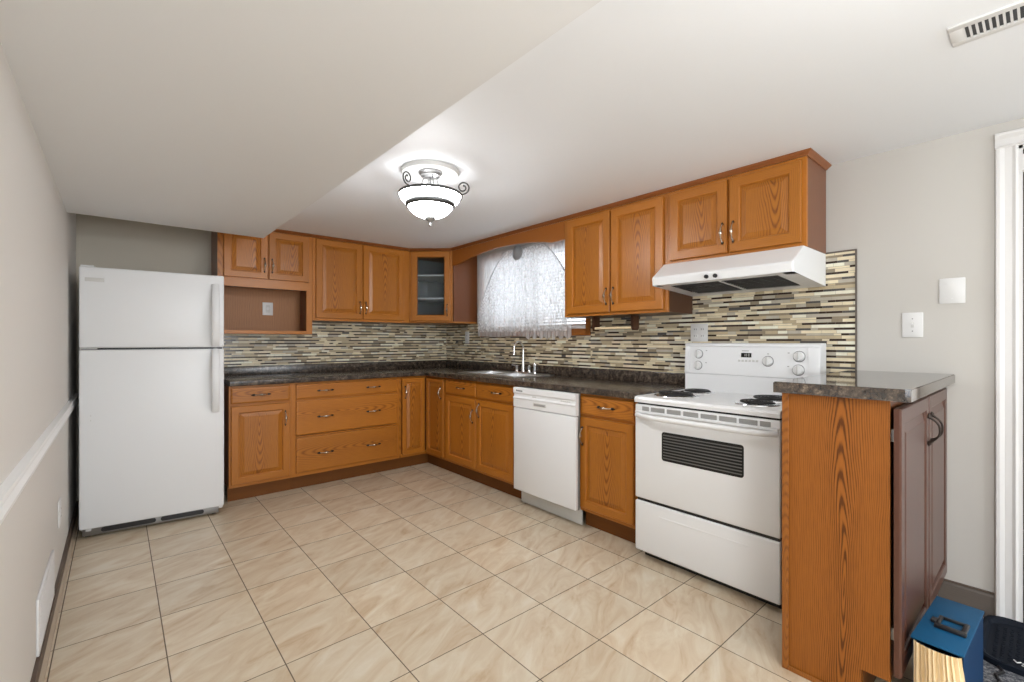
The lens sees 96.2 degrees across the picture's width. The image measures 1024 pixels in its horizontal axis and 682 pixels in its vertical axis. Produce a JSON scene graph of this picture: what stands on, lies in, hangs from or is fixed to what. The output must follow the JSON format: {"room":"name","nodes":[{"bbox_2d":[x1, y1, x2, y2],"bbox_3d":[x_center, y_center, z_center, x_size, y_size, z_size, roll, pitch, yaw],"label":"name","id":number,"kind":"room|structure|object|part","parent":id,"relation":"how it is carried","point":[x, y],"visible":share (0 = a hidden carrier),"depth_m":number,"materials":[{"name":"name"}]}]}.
{"room":"kitchen","nodes":[
{"label":"kitchen","id":0,"kind":"room"},
{"bbox_2d":[0,43,75,681],"bbox_3d":[-0.208,0.138,-0.179,0.100,2.185,9.200,0,0,-41],"label":"wall","id":1,"kind":"structure","parent":0,"point":[38,235],"depth_m":1.57,"materials":[{"name":"white paint"}]},
{"bbox_2d":[0,393,78,524],"bbox_3d":[-0.120,0.411,-0.189,0.022,0.087,9.070,0,0,-41],"label":"trim","id":2,"kind":"structure","parent":1,"relation":"attached to","point":[14,484],"depth_m":1.46,"materials":[{"name":"white paint"}]},
{"bbox_2d":[36,550,54,656],"bbox_3d":[-1.914,1.055,1.888,0.012,0.210,0.540,0,0,-41],"label":"air vent","id":3,"kind":"object","parent":1,"relation":"in","point":[45,597],"visible":1,"depth_m":1.81,"materials":[{"name":"white plastic"}]},
{"bbox_2d":[30,501,78,681],"bbox_3d":[-0.161,1.198,-0.138,0.026,0.065,9.200,0,0,-41],"label":"baseboard","id":4,"kind":"structure","parent":1,"relation":"attached to","point":[41,663],"depth_m":2.09,"materials":[{"name":"brown"}]},
{"bbox_2d":[58,497,60,527],"bbox_3d":[-2.307,0.875,2.342,0.009,0.130,0.105,0,0,-41],"label":"wall outlet","id":5,"kind":"object","parent":1,"relation":"attached to","point":[59,501],"visible":1,"depth_m":2.31,"materials":[{"name":"white plastic"}]},
{"bbox_2d":[76,214,224,507],"bbox_3d":[-1.997,0.138,4.417,3.385,2.185,0.100,0,0,-41],"label":"wall","id":6,"kind":"structure","parent":0,"point":[102,242],"depth_m":3.54,"materials":[{"name":"white paint"}]},
{"bbox_2d":[211,229,312,334],"bbox_3d":[-2.149,-0.507,3.978,0.722,0.894,0.366,0,0,-41],"label":"upper cabinet","id":7,"kind":"object","parent":6,"relation":"attached to","point":[275,268],"visible":0.91,"depth_m":3.97,"materials":[{"name":"red wood"}]},
{"bbox_3d":[-2.182,-0.722,3.768,0.317,0.403,0.019,0,0,-41],"label":"door","id":8,"kind":"part","parent":7,"relation":"part of","materials":[{"name":"brown wood"}]},
{"bbox_2d":[262,302,272,314],"bbox_3d":[-2.203,-0.290,4.142,0.085,0.115,0.015,0,0,-41],"label":"wall outlet","id":9,"kind":"object","parent":7,"relation":"attached to","point":[267,308],"visible":1,"depth_m":4.14,"materials":[{"name":"white plastic"}]},
{"bbox_3d":[-1.933,-0.722,3.983,0.320,0.403,0.019,0,0,-41],"label":"door","id":10,"kind":"part","parent":7,"relation":"part of","materials":[{"name":"brown wood"}]},
{"bbox_3d":[-2.058,-0.942,3.872,0.722,0.024,0.026,0,0,-41],"label":"crown molding","id":11,"kind":"part","parent":7,"relation":"part of","materials":[{"name":"brown wood"}]},
{"bbox_2d":[223,322,445,366],"bbox_3d":[-1.646,0.015,4.648,2.298,0.430,0.006,0,0,-41],"label":"backsplash","id":12,"kind":"structure","parent":6,"relation":"attached to","point":[329,342],"depth_m":4.59,"materials":[{"name":"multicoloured tile"}]},
{"bbox_2d":[312,234,409,323],"bbox_3d":[-1.510,-0.569,4.528,0.961,0.768,0.366,0,0,-41],"label":"upper cabinet","id":13,"kind":"object","parent":6,"relation":"attached to","point":[353,282],"visible":1,"depth_m":4.37,"materials":[{"name":"red wood"}]},
{"bbox_3d":[-1.603,-0.566,4.266,0.426,0.715,0.019,0,0,-41],"label":"door","id":14,"kind":"part","parent":13,"relation":"part of","materials":[{"name":"brown wood"}]},
{"bbox_3d":[-1.418,-0.942,4.422,0.961,0.024,0.026,0,0,-41],"label":"crown molding","id":15,"kind":"part","parent":13,"relation":"part of","materials":[{"name":"brown wood"}]},
{"bbox_3d":[-1.269,-0.566,4.554,0.427,0.715,0.019,0,0,-41],"label":"door","id":16,"kind":"part","parent":13,"relation":"part of","materials":[{"name":"brown wood"}]},
{"bbox_2d":[403,248,476,324],"bbox_3d":[-0.819,-0.569,4.947,0.663,0.768,0.627,0,0,-41],"label":"upper cabinet","id":17,"kind":"object","parent":6,"relation":"attached to","point":[440,292],"visible":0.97,"depth_m":4.74,"materials":[{"name":"brown wood"}]},
{"bbox_3d":[-0.837,-0.566,4.731,0.398,0.715,0.019,0,0,1],"label":"door","id":18,"kind":"part","parent":17,"relation":"part of","materials":[{"name":"brown wood"}]},
{"bbox_3d":[-0.837,-0.566,4.735,0.286,0.603,0.004,0,0,1],"label":"glass pane","id":19,"kind":"part","parent":17,"relation":"part of","materials":[{"name":"clear glass"}]},
{"bbox_3d":[-0.837,-0.557,4.751,0.448,0.744,0.019,0,0,1],"label":"frame","id":20,"kind":"part","parent":17,"relation":"part of","materials":[{"name":"brown wood"}]},
{"bbox_3d":[-0.837,-0.942,4.729,0.448,0.024,0.026,0,0,1],"label":"crown molding","id":21,"kind":"part","parent":17,"relation":"part of","materials":[{"name":"brown wood"}]},
{"bbox_2d":[0,0,601,237],"bbox_3d":[0.496,-0.858,-0.120,1.045,0.195,8.370,0,0,-41],"label":"ceiling","id":22,"kind":"structure","parent":0,"point":[236,117],"depth_m":1.36,"materials":[{"name":"white paint"}]},
{"bbox_2d":[44,463,983,681],"bbox_3d":[1.300,1.260,1.184,4.165,0.060,9.300,0,0,-41],"label":"floor","id":23,"kind":"structure","parent":0,"point":[425,572],"depth_m":2.17,"materials":[{"name":"beige tile"}]},
{"bbox_2d":[79,265,223,536],"bbox_3d":[-2.516,0.379,3.268,0.758,1.702,0.749,0,0,-36],"label":"refrigerator","id":24,"kind":"object","parent":23,"relation":"on","point":[151,343],"visible":1,"depth_m":3.01,"materials":[{"name":"white metal"}]},
{"bbox_3d":[-2.368,0.612,3.060,0.758,1.113,0.060,0,0,-36],"label":"fresh food door","id":25,"kind":"part","parent":24,"relation":"part of","materials":[{"name":"white metal"}]},
{"bbox_3d":[-2.368,-0.209,3.060,0.758,0.504,0.060,0,0,-36],"label":"freezer door","id":26,"kind":"part","parent":24,"relation":"part of","materials":[{"name":"white metal"}]},
{"bbox_3d":[-2.060,0.277,3.192,0.046,0.450,0.096,0,0,-36],"label":"handle","id":27,"kind":"part","parent":24,"relation":"part of","materials":[{"name":"white plastic"}]},
{"bbox_3d":[-2.060,-0.179,3.192,0.046,0.446,0.096,0,0,-36],"label":"handle","id":28,"kind":"part","parent":24,"relation":"part of","materials":[{"name":"white plastic"}]},
{"bbox_2d":[224,383,291,501],"bbox_3d":[-2.139,0.786,3.808,0.445,0.888,0.636,0,0,-41],"label":"base cabinet","id":29,"kind":"object","parent":23,"relation":"on","point":[257,418],"visible":0.99,"depth_m":3.59,"materials":[{"name":"red wood"}]},
{"bbox_3d":[-1.965,0.418,3.599,0.413,0.120,0.019,0,0,-41],"label":"drawer","id":30,"kind":"part","parent":29,"relation":"part of","materials":[{"name":"brown wood"}]},
{"bbox_3d":[-1.965,0.795,3.599,0.413,0.594,0.019,0,0,-41],"label":"door","id":31,"kind":"part","parent":29,"relation":"part of","materials":[{"name":"brown wood"}]},
{"bbox_3d":[-1.951,0.418,3.578,0.141,0.021,0.041,0,0,-41],"label":"handle","id":32,"kind":"part","parent":29,"relation":"part of","materials":[{"name":"grey metal"}]},
{"bbox_2d":[290,377,398,489],"bbox_3d":[-1.609,0.786,4.265,0.955,0.888,0.636,0,0,-41],"label":"base cabinet","id":33,"kind":"object","parent":23,"relation":"on","point":[342,429],"visible":0.97,"depth_m":4.02,"materials":[{"name":"red wood"}]},
{"bbox_3d":[-1.430,0.944,4.059,0.902,0.288,0.019,0,0,-41],"label":"drawer","id":34,"kind":"part","parent":33,"relation":"part of","materials":[{"name":"brown wood"}]},
{"bbox_3d":[-1.430,0.637,4.059,0.902,0.282,0.019,0,0,-41],"label":"drawer","id":35,"kind":"part","parent":33,"relation":"part of","materials":[{"name":"brown wood"}]},
{"bbox_3d":[-1.430,0.418,4.059,0.902,0.120,0.019,0,0,-41],"label":"drawer","id":36,"kind":"part","parent":33,"relation":"part of","materials":[{"name":"brown wood"}]},
{"bbox_2d":[397,376,449,470],"bbox_3d":[-0.810,0.786,4.758,0.900,0.888,0.930,0,0,-41],"label":"base cabinet","id":37,"kind":"object","parent":23,"relation":"on","point":[421,398],"visible":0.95,"depth_m":4.44,"materials":[{"name":"red wood"}]},
{"bbox_3d":[-0.958,0.725,4.466,0.242,0.734,0.019,0,0,-41],"label":"door","id":38,"kind":"part","parent":37,"relation":"part of","materials":[{"name":"brown wood"}]},
{"bbox_3d":[-0.740,0.725,4.416,0.019,0.734,0.308,0,0,-41],"label":"door","id":39,"kind":"part","parent":37,"relation":"part of","materials":[{"name":"brown wood"}]},
{"bbox_2d":[224,360,684,398],"bbox_3d":[-0.643,0.281,3.489,2.297,0.122,3.067,0,0,-41],"label":"countertop","id":40,"kind":"structure","parent":37,"relation":"on","point":[628,384],"depth_m":3.88,"materials":[{"name":"brown stone"}]},
{"bbox_2d":[458,370,553,377],"bbox_3d":[-0.070,0.381,4.155,0.471,0.179,0.806,0,0,-41],"label":"sink","id":41,"kind":"object","parent":40,"relation":"in","point":[498,373],"visible":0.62,"depth_m":4.15,"materials":[{"name":"silver metal"}]},
{"bbox_2d":[533,363,536,373],"bbox_3d":[0.204,0.243,4.114,0.038,0.096,0.037,0,0,-41],"label":"sprayer","id":42,"kind":"object","parent":41,"relation":"on","point":[534,364],"visible":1,"depth_m":4.10,"materials":[{"name":"silver metal"}]},
{"bbox_2d":[512,341,531,372],"bbox_3d":[0.064,0.146,4.197,0.147,0.290,0.248,0,0,-41],"label":"kitchen faucet","id":43,"kind":"object","parent":40,"relation":"on","point":[521,343],"visible":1,"depth_m":4.22,"materials":[{"name":"silver metal"}]},
{"bbox_3d":[0.062,0.141,4.196,0.143,0.280,0.036,0,0,-41],"label":"spout","id":44,"kind":"part","parent":43,"relation":"part of","materials":[{"name":"silver metal"}]},
{"bbox_2d":[445,378,521,498],"bbox_3d":[-0.085,0.786,4.087,0.656,0.888,1.030,0,0,-41],"label":"base cabinet","id":45,"kind":"object","parent":23,"relation":"on","point":[479,416],"visible":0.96,"depth_m":3.85,"materials":[{"name":"red wood"}]},
{"bbox_3d":[-0.459,0.418,4.090,0.019,0.120,0.467,0,0,-41],"label":"drawer","id":46,"kind":"part","parent":45,"relation":"part of","materials":[{"name":"brown wood"}]},
{"bbox_3d":[-0.459,0.795,4.090,0.019,0.594,0.467,0,0,-41],"label":"door","id":47,"kind":"part","parent":45,"relation":"part of","materials":[{"name":"brown wood"}]},
{"bbox_3d":[-0.283,0.823,3.916,0.020,0.591,1.030,0,0,-41],"label":"frame","id":48,"kind":"part","parent":45,"relation":"part of","materials":[{"name":"brown wood"}]},
{"bbox_3d":[-0.142,0.418,3.721,0.019,0.120,0.478,0,0,-41],"label":"drawer","id":49,"kind":"part","parent":45,"relation":"part of","materials":[{"name":"brown wood"}]},
{"bbox_3d":[-0.142,0.795,3.721,0.019,0.594,0.478,0,0,-41],"label":"door","id":50,"kind":"part","parent":45,"relation":"part of","materials":[{"name":"brown wood"}]},
{"bbox_2d":[513,386,582,524],"bbox_3d":[0.453,0.784,3.433,0.664,0.881,0.637,0,0,-41],"label":"dishwasher","id":51,"kind":"object","parent":23,"relation":"on","point":[546,422],"visible":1,"depth_m":3.17,"materials":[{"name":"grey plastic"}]},
{"bbox_3d":[0.238,0.416,3.233,0.077,0.145,0.615,0,0,-41],"label":"control panel","id":52,"kind":"part","parent":51,"relation":"part of","materials":[{"name":"white plastic"}]},
{"bbox_3d":[0.272,1.169,3.285,0.012,0.113,0.602,0,0,-41],"label":"toe panel","id":53,"kind":"part","parent":51,"relation":"part of","materials":[{"name":"grey plastic"}]},
{"bbox_2d":[578,393,637,543],"bbox_3d":[0.813,0.786,3.044,0.656,0.888,0.470,0,0,-41],"label":"base cabinet","id":54,"kind":"object","parent":23,"relation":"on","point":[607,435],"visible":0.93,"depth_m":2.86,"materials":[{"name":"red wood"}]},
{"bbox_3d":[0.449,0.620,2.994,0.039,0.129,0.021,0,0,-41],"label":"handle","id":55,"kind":"part","parent":54,"relation":"part of","materials":[{"name":"grey metal"}]},
{"bbox_3d":[0.573,0.418,2.851,0.041,0.021,0.141,0,0,-41],"label":"handle","id":56,"kind":"part","parent":54,"relation":"part of","materials":[{"name":"grey metal"}]},
{"bbox_3d":[0.588,0.418,2.873,0.019,0.120,0.412,0,0,-41],"label":"drawer","id":57,"kind":"part","parent":54,"relation":"part of","materials":[{"name":"brown wood"}]},
{"bbox_3d":[0.588,0.795,2.873,0.019,0.594,0.412,0,0,-41],"label":"door","id":58,"kind":"part","parent":54,"relation":"part of","materials":[{"name":"brown wood"}]},
{"bbox_2d":[634,343,825,608],"bbox_3d":[1.178,0.621,2.529,0.715,1.218,0.757,0,0,-41],"label":"electric stove","id":59,"kind":"object","parent":23,"relation":"on","point":[709,451],"visible":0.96,"depth_m":2.35,"materials":[{"name":"white metal"}]},
{"bbox_3d":[1.172,0.154,2.907,0.030,0.058,0.058,0,0,-41],"label":"knob","id":60,"kind":"part","parent":59,"relation":"part of","materials":[{"name":"white plastic"}]},
{"bbox_3d":[1.177,0.082,2.909,0.030,0.058,0.058,0,0,-41],"label":"knob","id":61,"kind":"part","parent":59,"relation":"part of","materials":[{"name":"white plastic"}]},
{"bbox_3d":[0.931,0.412,2.316,0.062,0.040,0.745,0,0,-41],"label":"handle","id":62,"kind":"part","parent":59,"relation":"part of","materials":[{"name":"white metal"}]},
{"bbox_2d":[634,389,781,418],"bbox_3d":[1.174,0.329,2.525,0.606,0.034,0.757,0,0,-41],"label":"cooktop","id":63,"kind":"object","parent":59,"relation":"in","point":[744,404],"depth_m":2.41,"materials":[{"name":"white metal"}]},
{"bbox_3d":[0.965,1.042,2.346,0.045,0.280,0.757,0,0,-41],"label":"storage drawer","id":64,"kind":"part","parent":59,"relation":"part of","materials":[{"name":"white metal"}]},
{"bbox_3d":[0.965,0.621,2.346,0.044,0.528,0.757,0,0,-41],"label":"oven door","id":65,"kind":"part","parent":59,"relation":"part of","materials":[{"name":"white metal"}]},
{"bbox_3d":[1.372,0.109,2.696,0.020,0.182,0.757,0,0,-41],"label":"control panel","id":66,"kind":"part","parent":59,"relation":"part of","materials":[{"name":"white metal"}]},
{"bbox_3d":[1.443,0.115,2.596,0.030,0.062,0.062,0,0,-41],"label":"knob","id":67,"kind":"part","parent":59,"relation":"part of","materials":[{"name":"white plastic"}]},
{"bbox_3d":[1.541,0.158,2.477,0.030,0.062,0.062,0,0,-41],"label":"knob","id":68,"kind":"part","parent":59,"relation":"part of","materials":[{"name":"white plastic"}]},
{"bbox_3d":[1.547,0.084,2.479,0.030,0.062,0.062,0,0,-41],"label":"knob","id":69,"kind":"part","parent":59,"relation":"part of","materials":[{"name":"white plastic"}]},
{"bbox_2d":[782,388,946,681],"bbox_3d":[1.534,0.713,1.919,1.041,1.035,0.388,0,0,-41],"label":"base cabinet","id":70,"kind":"object","parent":23,"relation":"on","point":[864,481],"visible":0.97,"depth_m":1.61,"materials":[{"name":"red wood"}]},
{"bbox_3d":[1.098,0.713,1.641,0.005,1.035,0.240,0,0,-41],"label":"edge molding","id":71,"kind":"part","parent":70,"relation":"part of","materials":[{"name":"brown wood"}]},
{"bbox_3d":[1.132,0.713,1.619,0.011,1.035,0.318,0,0,-41],"label":"panel","id":72,"kind":"part","parent":70,"relation":"part of","materials":[{"name":"brown wood"}]},
{"bbox_2d":[773,370,954,401],"bbox_3d":[1.518,0.173,1.929,1.055,0.040,0.400,0,0,-41],"label":"countertop","id":73,"kind":"structure","parent":70,"relation":"on","point":[857,384],"depth_m":1.69,"materials":[{"name":"grey laminate"}]},
{"bbox_3d":[1.433,0.649,1.640,0.523,0.862,0.019,0,0,-41],"label":"door","id":74,"kind":"part","parent":70,"relation":"part of","materials":[{"name":"brown wood"}]},
{"bbox_3d":[1.630,0.345,1.773,0.013,0.129,0.042,0,0,-41],"label":"handle","id":75,"kind":"part","parent":70,"relation":"part of","materials":[{"name":"brown metal"}]},
{"bbox_3d":[1.833,0.649,1.985,0.497,0.862,0.019,0,0,-41],"label":"door","id":76,"kind":"part","parent":70,"relation":"part of","materials":[{"name":"brown wood"}]},
{"bbox_3d":[1.683,0.345,1.819,0.013,0.129,0.042,0,0,-41],"label":"handle","id":77,"kind":"part","parent":70,"relation":"part of","materials":[{"name":"brown metal"}]},
{"bbox_2d":[983,659,1023,681],"bbox_3d":[1.874,1.226,1.310,0.690,0.008,1.042,0,0,-41],"label":"floor mat","id":78,"kind":"object","parent":23,"relation":"on","point":[989,669],"visible":0.02,"depth_m":1.68,"materials":[{"name":"grey carpet"}]},
{"bbox_2d":[910,596,984,681],"bbox_3d":[1.464,1.079,1.538,0.408,0.284,0.131,0,0,-38],"label":"file box","id":79,"kind":"object","parent":78,"relation":"on","point":[948,639],"visible":1,"depth_m":1.48,"materials":[{"name":"blue"}]},
{"bbox_3d":[1.454,0.944,1.526,0.090,0.012,0.092,0,0,-38],"label":"handle","id":80,"kind":"part","parent":79,"relation":"part of","materials":[{"name":"black plastic"}]},
{"bbox_2d":[994,665,1004,681],"bbox_3d":[1.675,1.217,1.581,0.403,0.010,0.032,0,0,-43],"label":"power cord","id":81,"kind":"object","parent":78,"relation":"on","point":[1001,671],"visible":1,"depth_m":1.68,"materials":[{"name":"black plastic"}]},
{"bbox_2d":[983,615,1023,676],"bbox_3d":[2.082,1.210,1.739,0.424,0.024,0.430,0,0,-41],"label":"tray","id":82,"kind":"object","parent":78,"relation":"on","point":[1003,638],"visible":0.95,"depth_m":1.85,"materials":[{"name":"black plastic"}]},
{"bbox_2d":[277,0,1023,249],"bbox_3d":[1.004,-0.995,0.930,3.385,0.080,9.300,0,0,-41],"label":"ceiling","id":83,"kind":"structure","parent":0,"point":[627,99],"depth_m":1.84,"materials":[{"name":"white paint"}]},
{"bbox_2d":[397,160,469,226],"bbox_3d":[-0.481,-0.798,2.585,0.389,0.311,0.398,0,0,-41],"label":"ceiling light","id":84,"kind":"object","parent":83,"relation":"attached to","point":[429,200],"visible":1,"depth_m":2.50,"materials":[{"name":"white glass"}]},
{"bbox_3d":[-0.459,-0.755,2.580,0.342,0.125,0.342,0,0,-41],"label":"lamp shade","id":85,"kind":"part","parent":84,"relation":"part of","materials":[{"name":"white glass"}]},
{"bbox_2d":[947,0,1023,47],"bbox_3d":[1.495,-0.952,1.306,0.132,0.007,0.360,0,0,-41],"label":"ceiling vent","id":86,"kind":"object","parent":83,"relation":"in","point":[1011,15],"visible":1,"depth_m":1.38,"materials":[{"name":"white plastic"}]},
{"bbox_2d":[446,118,1023,595],"bbox_3d":[2.274,0.138,1.957,0.120,2.185,9.200,0,0,-41],"label":"wall","id":87,"kind":"structure","parent":0,"point":[916,216],"depth_m":2.15,"materials":[{"name":"white paint"}]},
{"bbox_2d":[480,318,590,336],"bbox_3d":[0.196,-0.465,4.351,0.128,0.840,1.490,0,0,-41],"label":"window","id":88,"kind":"structure","parent":87,"relation":"in","point":[581,330],"depth_m":3.83,"materials":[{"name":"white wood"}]},
{"bbox_2d":[478,246,525,336],"bbox_3d":[-0.120,-0.466,4.577,0.018,0.849,0.755,0,0,-41],"label":"sheer curtain","id":89,"kind":"object","parent":88,"relation":"hanging from","point":[486,264],"visible":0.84,"depth_m":4.69,"materials":[{"name":"white fabric"}]},
{"bbox_2d":[477,243,566,331],"bbox_3d":[0.051,-0.480,4.338,0.018,0.788,1.268,0,0,-41],"label":"window curtain","id":90,"kind":"object","parent":88,"relation":"hanging from","point":[520,314],"visible":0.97,"depth_m":4.26,"materials":[{"name":"white fabric"}]},
{"bbox_2d":[512,245,522,259],"bbox_3d":[0.048,-0.832,4.309,0.022,0.144,0.144,0,0,-41],"label":"rosette","id":91,"kind":"object","parent":90,"relation":"attached to","point":[517,250],"visible":1,"depth_m":4.30,"materials":[{"name":"grey fabric"}]},
{"bbox_2d":[525,240,571,339],"bbox_3d":[0.312,-0.451,4.075,0.017,0.878,0.570,0,0,-41],"label":"sheer curtain","id":92,"kind":"object","parent":88,"relation":"hanging from","point":[558,248],"visible":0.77,"depth_m":4.02,"materials":[{"name":"white fabric"}]},
{"bbox_2d":[572,318,585,325],"bbox_3d":[0.187,-0.485,4.343,0.040,0.706,1.340,0,0,-41],"label":"blind","id":93,"kind":"object","parent":88,"relation":"attached to","point":[572,318],"visible":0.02,"depth_m":3.90,"materials":[{"name":"white plastic"}]},
{"bbox_3d":[0.229,-0.470,4.379,0.040,0.740,1.400,0,0,-41],"label":"frame","id":94,"kind":"part","parent":88,"relation":"part of","materials":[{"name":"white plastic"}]},
{"bbox_3d":[0.229,-0.470,4.379,0.004,0.660,1.320,0,0,-41],"label":"pane","id":95,"kind":"part","parent":88,"relation":"part of","materials":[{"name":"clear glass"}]},
{"bbox_2d":[562,188,692,318],"bbox_3d":[0.788,-0.568,3.295,0.366,0.772,0.874,0,0,-41],"label":"upper cabinet","id":96,"kind":"object","parent":87,"relation":"attached to","point":[613,256],"visible":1,"depth_m":3.15,"materials":[{"name":"brown wood"}]},
{"bbox_2d":[450,217,564,265],"bbox_3d":[-0.107,-0.864,4.136,0.045,0.178,1.567,0,0,-41],"label":"window valance","id":97,"kind":"object","parent":96,"relation":"attached to","point":[551,231],"visible":1,"depth_m":3.98,"materials":[{"name":"red wood"}]},
{"bbox_3d":[-0.115,-0.942,4.130,0.026,0.024,1.567,0,0,-41],"label":"crown molding","id":98,"kind":"part","parent":97,"relation":"part of","materials":[{"name":"brown wood"}]},
{"bbox_3d":[0.555,-0.556,3.356,0.019,0.708,0.396,0,0,-41],"label":"door","id":99,"kind":"part","parent":96,"relation":"part of","materials":[{"name":"brown wood"}]},
{"bbox_3d":[0.687,-0.313,3.162,0.039,0.129,0.021,0,0,-41],"label":"handle","id":100,"kind":"part","parent":96,"relation":"part of","materials":[{"name":"grey metal"}]},
{"bbox_3d":[0.683,-0.942,3.204,0.026,0.024,0.874,0,0,-41],"label":"crown molding","id":101,"kind":"part","parent":96,"relation":"part of","materials":[{"name":"brown wood"}]},
{"bbox_2d":[592,315,638,330],"bbox_3d":[0.757,-0.129,3.382,0.070,0.105,0.370,0,0,-41],"label":"paper towel holder","id":102,"kind":"object","parent":96,"relation":"attached to","point":[634,318],"visible":1,"depth_m":3.33,"materials":[{"name":"brown wood"}]},
{"bbox_3d":[0.823,-0.556,3.045,0.019,0.708,0.402,0,0,-41],"label":"door","id":103,"kind":"part","parent":96,"relation":"part of","materials":[{"name":"brown wood"}]},
{"bbox_2d":[446,249,856,373],"bbox_3d":[0.517,-0.091,3.899,0.010,0.782,3.950,0,0,-41],"label":"backsplash","id":104,"kind":"structure","parent":87,"relation":"attached to","point":[827,314],"depth_m":2.99,"materials":[{"name":"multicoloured tile"}]},
{"bbox_2d":[465,331,468,342],"bbox_3d":[-0.496,-0.040,5.068,0.009,0.130,0.075,0,0,-41],"label":"wall outlet","id":105,"kind":"object","parent":104,"relation":"attached to","point":[467,332],"visible":1,"depth_m":5.06,"materials":[{"name":"white plastic"}]},
{"bbox_2d":[691,324,707,341],"bbox_3d":[1.242,-0.055,3.048,0.009,0.118,0.118,0,0,-41],"label":"wall outlet","id":106,"kind":"object","parent":104,"relation":"attached to","point":[699,332],"visible":1,"depth_m":3.04,"materials":[{"name":"white plastic"}]},
{"bbox_3d":[1.757,-0.164,2.458,0.010,0.637,0.147,0,0,-41],"label":"edge trim","id":107,"kind":"part","parent":104,"relation":"part of","materials":[{"name":"multicoloured tile"}]},
{"bbox_2d":[666,148,831,263],"bbox_3d":[1.332,-0.714,2.663,0.366,0.478,0.791,0,0,-41],"label":"upper cabinet","id":108,"kind":"object","parent":87,"relation":"attached to","point":[780,205],"visible":0.95,"depth_m":2.48,"materials":[{"name":"red wood"}]},
{"bbox_3d":[1.099,-0.704,2.723,0.019,0.413,0.352,0,0,-41],"label":"door","id":109,"kind":"part","parent":108,"relation":"part of","materials":[{"name":"brown wood"}]},
{"bbox_3d":[1.180,-0.608,2.589,0.039,0.129,0.021,0,0,-41],"label":"handle","id":110,"kind":"part","parent":108,"relation":"part of","materials":[{"name":"grey metal"}]},
{"bbox_3d":[1.219,-0.608,2.544,0.039,0.129,0.021,0,0,-41],"label":"handle","id":111,"kind":"part","parent":108,"relation":"part of","materials":[{"name":"grey metal"}]},
{"bbox_2d":[652,245,825,296],"bbox_3d":[1.270,-0.386,2.630,0.506,0.176,0.766,0,0,-41],"label":"range hood","id":112,"kind":"object","parent":108,"relation":"attached to","point":[796,267],"visible":1,"depth_m":2.47,"materials":[{"name":"white metal"}]},
{"bbox_3d":[1.344,-0.942,2.673,0.336,0.024,0.791,0,0,-41],"label":"crown molding","id":113,"kind":"part","parent":108,"relation":"part of","materials":[{"name":"brown wood"}]},
{"bbox_3d":[1.340,-0.704,2.444,0.019,0.413,0.357,0,0,-41],"label":"door","id":114,"kind":"part","parent":108,"relation":"part of","materials":[{"name":"brown wood"}]},
{"bbox_2d":[902,312,922,336],"bbox_3d":[1.946,-0.078,2.232,0.018,0.120,0.078,0,0,-41],"label":"light switch","id":115,"kind":"object","parent":87,"relation":"attached to","point":[912,323],"visible":1,"depth_m":2.23,"materials":[{"name":"white plastic"}]},
{"bbox_2d":[939,277,964,303],"bbox_3d":[2.042,-0.233,2.129,0.007,0.118,0.088,0,0,-41],"label":"blank wall plate","id":116,"kind":"object","parent":87,"relation":"attached to","point":[951,290],"visible":1,"depth_m":2.13,"materials":[{"name":"white plastic"}]},
{"bbox_2d":[938,578,994,616],"bbox_3d":[2.068,1.171,2.093,0.014,0.117,0.185,0,0,-41],"label":"baseboard","id":117,"kind":"structure","parent":87,"relation":"attached to","point":[971,596],"depth_m":2.08,"materials":[{"name":"brown"}]},
{"bbox_2d":[995,127,1023,620],"bbox_3d":[2.450,0.160,1.643,0.022,2.140,0.995,0,0,-41],"label":"trim","id":118,"kind":"structure","parent":87,"relation":"attached to","point":[1007,143],"depth_m":1.99,"materials":[{"name":"white paint"}]},
{"bbox_2d":[1019,145,1023,622],"bbox_3d":[2.501,0.195,1.690,0.124,2.070,0.859,0,0,-41],"label":"door","id":119,"kind":"structure","parent":87,"relation":"in","point":[1021,147],"depth_m":1.97,"materials":[{"name":"white paint"}]}
]}

